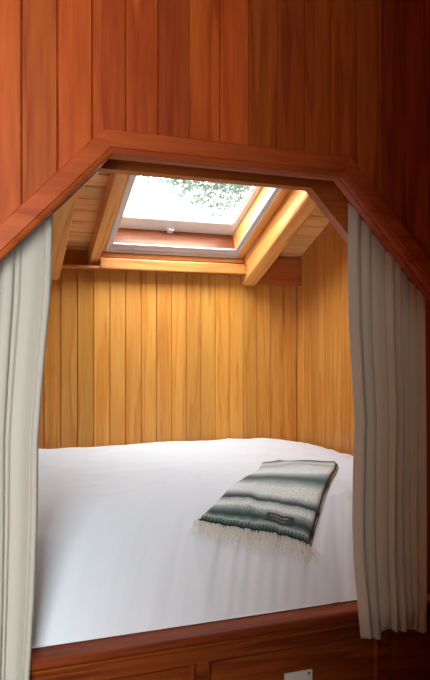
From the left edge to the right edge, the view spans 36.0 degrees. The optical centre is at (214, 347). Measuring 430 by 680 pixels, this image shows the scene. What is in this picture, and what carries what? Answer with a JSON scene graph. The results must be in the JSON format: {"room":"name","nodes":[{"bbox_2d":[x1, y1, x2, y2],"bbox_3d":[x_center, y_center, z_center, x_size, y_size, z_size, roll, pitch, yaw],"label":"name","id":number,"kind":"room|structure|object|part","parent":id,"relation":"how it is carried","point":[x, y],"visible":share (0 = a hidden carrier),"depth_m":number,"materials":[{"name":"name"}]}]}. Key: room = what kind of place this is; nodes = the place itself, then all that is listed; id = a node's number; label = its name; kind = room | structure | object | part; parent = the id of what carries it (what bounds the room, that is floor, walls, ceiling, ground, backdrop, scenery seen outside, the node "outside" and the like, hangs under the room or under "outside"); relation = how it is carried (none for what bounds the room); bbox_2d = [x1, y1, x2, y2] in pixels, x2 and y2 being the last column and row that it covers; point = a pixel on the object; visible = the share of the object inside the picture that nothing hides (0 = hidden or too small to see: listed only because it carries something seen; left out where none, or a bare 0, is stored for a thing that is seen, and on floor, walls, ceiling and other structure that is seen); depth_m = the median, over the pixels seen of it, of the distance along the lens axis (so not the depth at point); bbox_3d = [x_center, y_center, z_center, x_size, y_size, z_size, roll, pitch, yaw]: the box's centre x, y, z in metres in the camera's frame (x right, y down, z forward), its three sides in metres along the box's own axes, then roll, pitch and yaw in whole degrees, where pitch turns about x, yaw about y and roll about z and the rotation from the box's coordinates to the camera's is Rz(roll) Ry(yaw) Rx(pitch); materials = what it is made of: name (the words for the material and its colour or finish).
{"room":"bedroom","nodes":[
{"label":"bedroom","id":0,"kind":"room"},
{"bbox_2d":[39,249,296,448],"bbox_3d":[-0.550,0.422,3.258,2.115,1.855,0.020,0,0,-20],"label":"wall","id":1,"kind":"structure","parent":0,"point":[132,357],"depth_m":3.35,"materials":[{"name":"brown wood"}]},
{"bbox_2d":[62,264,99,269],"bbox_3d":[-0.648,-0.387,3.170,0.182,0.014,0.066,0,0,-20],"label":"strip","id":2,"kind":"object","parent":1,"relation":"attached to","point":[64,266],"visible":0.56,"depth_m":3.15,"materials":[{"name":"brown wood"}]},
{"bbox_2d":[98,258,245,275],"bbox_3d":[-0.205,-0.407,3.330,0.758,0.053,0.069,0,0,-20],"label":"beam","id":3,"kind":"structure","parent":1,"relation":"attached to","point":[116,264],"depth_m":3.29,"materials":[{"name":"brown wood"}]},
{"bbox_2d":[100,253,243,263],"bbox_3d":[-0.210,-0.451,3.344,0.758,0.022,0.039,0,0,-20],"label":"trim","id":4,"kind":"structure","parent":1,"relation":"attached to","point":[103,255],"depth_m":3.32,"materials":[{"name":"brown wood"}]},
{"bbox_2d":[257,258,300,285],"bbox_3d":[0.342,-0.407,3.543,0.240,0.145,0.044,0,0,-20],"label":"board","id":5,"kind":"object","parent":1,"relation":"attached to","point":[284,271],"visible":0.76,"depth_m":3.53,"materials":[{"name":"brown wood"}]},
{"bbox_2d":[66,172,329,258],"bbox_3d":[0.046,-1.635,0.605,3.800,2.331,5.426,0,0,-20],"label":"ceiling","id":6,"kind":"structure","parent":0,"point":[91,195],"depth_m":3.08,"materials":[{"name":"brown wood"}]},
{"bbox_2d":[51,189,79,279],"bbox_3d":[-0.524,-0.714,2.435,0.086,0.778,1.541,0,0,-20],"label":"rafter","id":7,"kind":"object","parent":6,"relation":"attached to","point":[63,217],"visible":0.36,"depth_m":2.79,"materials":[{"name":"brown wood"}]},
{"bbox_2d":[88,173,126,265],"bbox_3d":[-0.338,-0.751,2.517,0.046,0.707,1.515,0,0,-20],"label":"rafter","id":8,"kind":"object","parent":6,"relation":"attached to","point":[115,184],"visible":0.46,"depth_m":2.87,"materials":[{"name":"brown wood"}]},
{"bbox_2d":[102,175,290,258],"bbox_3d":[-0.047,-0.729,2.896,0.758,0.529,1.011,0,0,-20],"label":"window","id":9,"kind":"structure","parent":6,"relation":"attached to","point":[131,232],"depth_m":3.24,"materials":[{"name":"brown wood"}]},
{"bbox_3d":[-0.062,-0.776,2.913,0.679,0.436,0.968,0,0,-20],"label":"sash","id":10,"kind":"part","parent":9,"relation":"part of","materials":[{"name":"white paint"}]},
{"bbox_2d":[242,190,316,285],"bbox_3d":[0.442,-0.716,2.789,0.086,0.769,1.537,0,0,-20],"label":"rafter","id":11,"kind":"object","parent":6,"relation":"attached to","point":[297,206],"visible":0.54,"depth_m":3.12,"materials":[{"name":"brown wood"}]},
{"bbox_2d":[0,0,429,258],"bbox_3d":[-0.286,0.059,1.518,3.700,2.582,0.020,0,0,-20],"label":"wall","id":12,"kind":"structure","parent":0,"point":[351,78],"depth_m":1.62,"materials":[{"name":"brown wood"}]},
{"bbox_2d":[0,212,52,679],"bbox_3d":[-0.490,0.244,1.513,0.238,1.192,0.024,0,0,-20],"label":"curtain","id":13,"kind":"object","parent":12,"relation":"hanging from","point":[26,271],"visible":0.97,"depth_m":1.53,"materials":[{"name":"fabric"}]},
{"bbox_2d":[0,129,111,261],"bbox_3d":[-0.435,-0.286,1.466,0.413,0.427,0.053,0,0,-20],"label":"trim","id":14,"kind":"structure","parent":12,"relation":"attached to","point":[46,199],"depth_m":1.47,"materials":[{"name":"brown wood"}]},
{"bbox_2d":[104,129,350,180],"bbox_3d":[0.042,-0.473,1.640,0.648,0.054,0.053,0,0,-20],"label":"trim","id":15,"kind":"structure","parent":12,"relation":"attached to","point":[125,145],"depth_m":1.61,"materials":[{"name":"brown wood"}]},
{"bbox_2d":[334,158,429,303],"bbox_3d":[0.520,-0.286,1.814,0.414,0.427,0.053,0,0,-20],"label":"trim","id":16,"kind":"structure","parent":12,"relation":"attached to","point":[354,184],"depth_m":1.77,"materials":[{"name":"brown wood"}]},
{"bbox_2d":[348,202,426,639],"bbox_3d":[0.492,0.207,1.871,0.257,1.224,0.027,0,0,-20],"label":"curtain","id":17,"kind":"object","parent":12,"relation":"hanging from","point":[386,310],"visible":1,"depth_m":1.87,"materials":[{"name":"fabric"}]},
{"bbox_2d":[297,222,353,455],"bbox_3d":[0.748,0.059,2.813,0.020,2.583,1.705,0,0,-20],"label":"wall","id":18,"kind":"structure","parent":0,"point":[325,404],"depth_m":3.32,"materials":[{"name":"brown wood"}]},
{"bbox_3d":[0.016,1.360,0.687,3.900,0.020,5.280,0,0,-20],"label":"floor","id":19,"kind":"structure","parent":0,"visible":0},
{"bbox_2d":[30,588,429,679],"bbox_3d":[-0.265,1.044,2.475,2.109,0.611,1.627,0,0,-20],"label":"bed base","id":20,"kind":"object","parent":19,"relation":"on","point":[326,640],"visible":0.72,"depth_m":1.78,"materials":[{"name":"brown wood"}]},
{"bbox_3d":[-0.275,0.989,1.653,0.466,0.342,0.026,0,0,-20],"label":"drawer","id":21,"kind":"part","parent":20,"relation":"part of","materials":[{"name":"brown wood"}]},
{"bbox_2d":[32,438,356,647],"bbox_3d":[-0.270,0.592,2.512,2.091,0.289,1.562,0,0,-20],"label":"duvet","id":22,"kind":"object","parent":20,"relation":"on","point":[118,553],"visible":0.66,"depth_m":1.93,"materials":[{"name":"white fabric"}]},
{"bbox_2d":[190,460,337,565],"bbox_3d":[0.247,0.537,2.257,0.360,0.212,0.803,0,0,23],"label":"folded blanket","id":23,"kind":"object","parent":22,"relation":"on","point":[282,499],"visible":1,"depth_m":2.09,"materials":[{"name":"fabric"}]},
{"bbox_3d":[0.223,0.989,1.834,0.522,0.342,0.026,0,0,-20],"label":"drawer","id":24,"kind":"part","parent":20,"relation":"part of","materials":[{"name":"brown wood"}]},
{"bbox_2d":[284,669,311,679],"bbox_3d":[0.230,0.950,1.822,0.085,0.120,0.009,0,0,-20],"label":"power outlet","id":25,"kind":"object","parent":20,"relation":"attached to","point":[306,674],"visible":1,"depth_m":1.82,"materials":[{"name":"white plastic"}]},
{"bbox_2d":[289,676,308,679],"bbox_3d":[0.231,0.950,1.820,0.063,0.088,0.003,0,0,-20],"label":"receptacle","id":26,"kind":"object","parent":25,"relation":"attached to","point":[290,677],"depth_m":1.82,"materials":[{"name":"white plastic"}]},
{"bbox_3d":[0.719,0.989,2.014,0.466,0.342,0.026,0,0,-20],"label":"drawer","id":27,"kind":"part","parent":20,"relation":"part of","materials":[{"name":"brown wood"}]},
{"bbox_2d":[425,312,429,587],"bbox_3d":[0.678,0.292,2.060,0.160,0.892,0.037,0,0,-20],"label":"trim","id":28,"kind":"structure","parent":20,"relation":"on","point":[427,316],"depth_m":2.03,"materials":[{"name":"brown wood"}]},
{"bbox_2d":[306,179,429,313],"bbox_3d":[0.511,-0.353,1.999,0.516,0.530,0.037,0,0,-20],"label":"trim","id":29,"kind":"structure","parent":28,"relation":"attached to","point":[325,194],"depth_m":1.92,"materials":[{"name":"brown wood"}]},
{"bbox_3d":[-0.714,0.295,1.553,0.160,0.884,0.037,0,0,-20],"label":"trim","id":30,"kind":"structure","parent":20,"relation":"on","visible":0},
{"bbox_2d":[53,168,99,213],"bbox_3d":[-0.544,-0.349,1.615,0.523,0.538,0.037,0,0,-20],"label":"trim","id":31,"kind":"structure","parent":30,"relation":"attached to","point":[91,176],"depth_m":1.68,"materials":[{"name":"brown wood"}]},
{"bbox_2d":[98,159,313,190],"bbox_3d":[-0.015,-0.538,1.808,0.736,0.160,0.037,0,0,-20],"label":"trim","id":32,"kind":"structure","parent":31,"relation":"attached to","point":[111,165],"depth_m":1.79,"materials":[{"name":"brown wood"}]},
{"label":"outside","id":33,"kind":"structure","parent":0,"visible":0},
{"bbox_3d":[-8.414,1.600,23.116,60.000,0.100,40.800,0,0,-20],"label":"ground","id":34,"kind":"structure","parent":33,"visible":0},
{"bbox_2d":[134,175,251,218],"bbox_3d":[1.417,-1.807,11.099,7.280,6.720,7.229,0,0,11],"label":"tree","id":35,"kind":"object","parent":34,"relation":"on","point":[198,185],"visible":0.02,"depth_m":11.69,"materials":[{"name":"green plant"}]}
]}

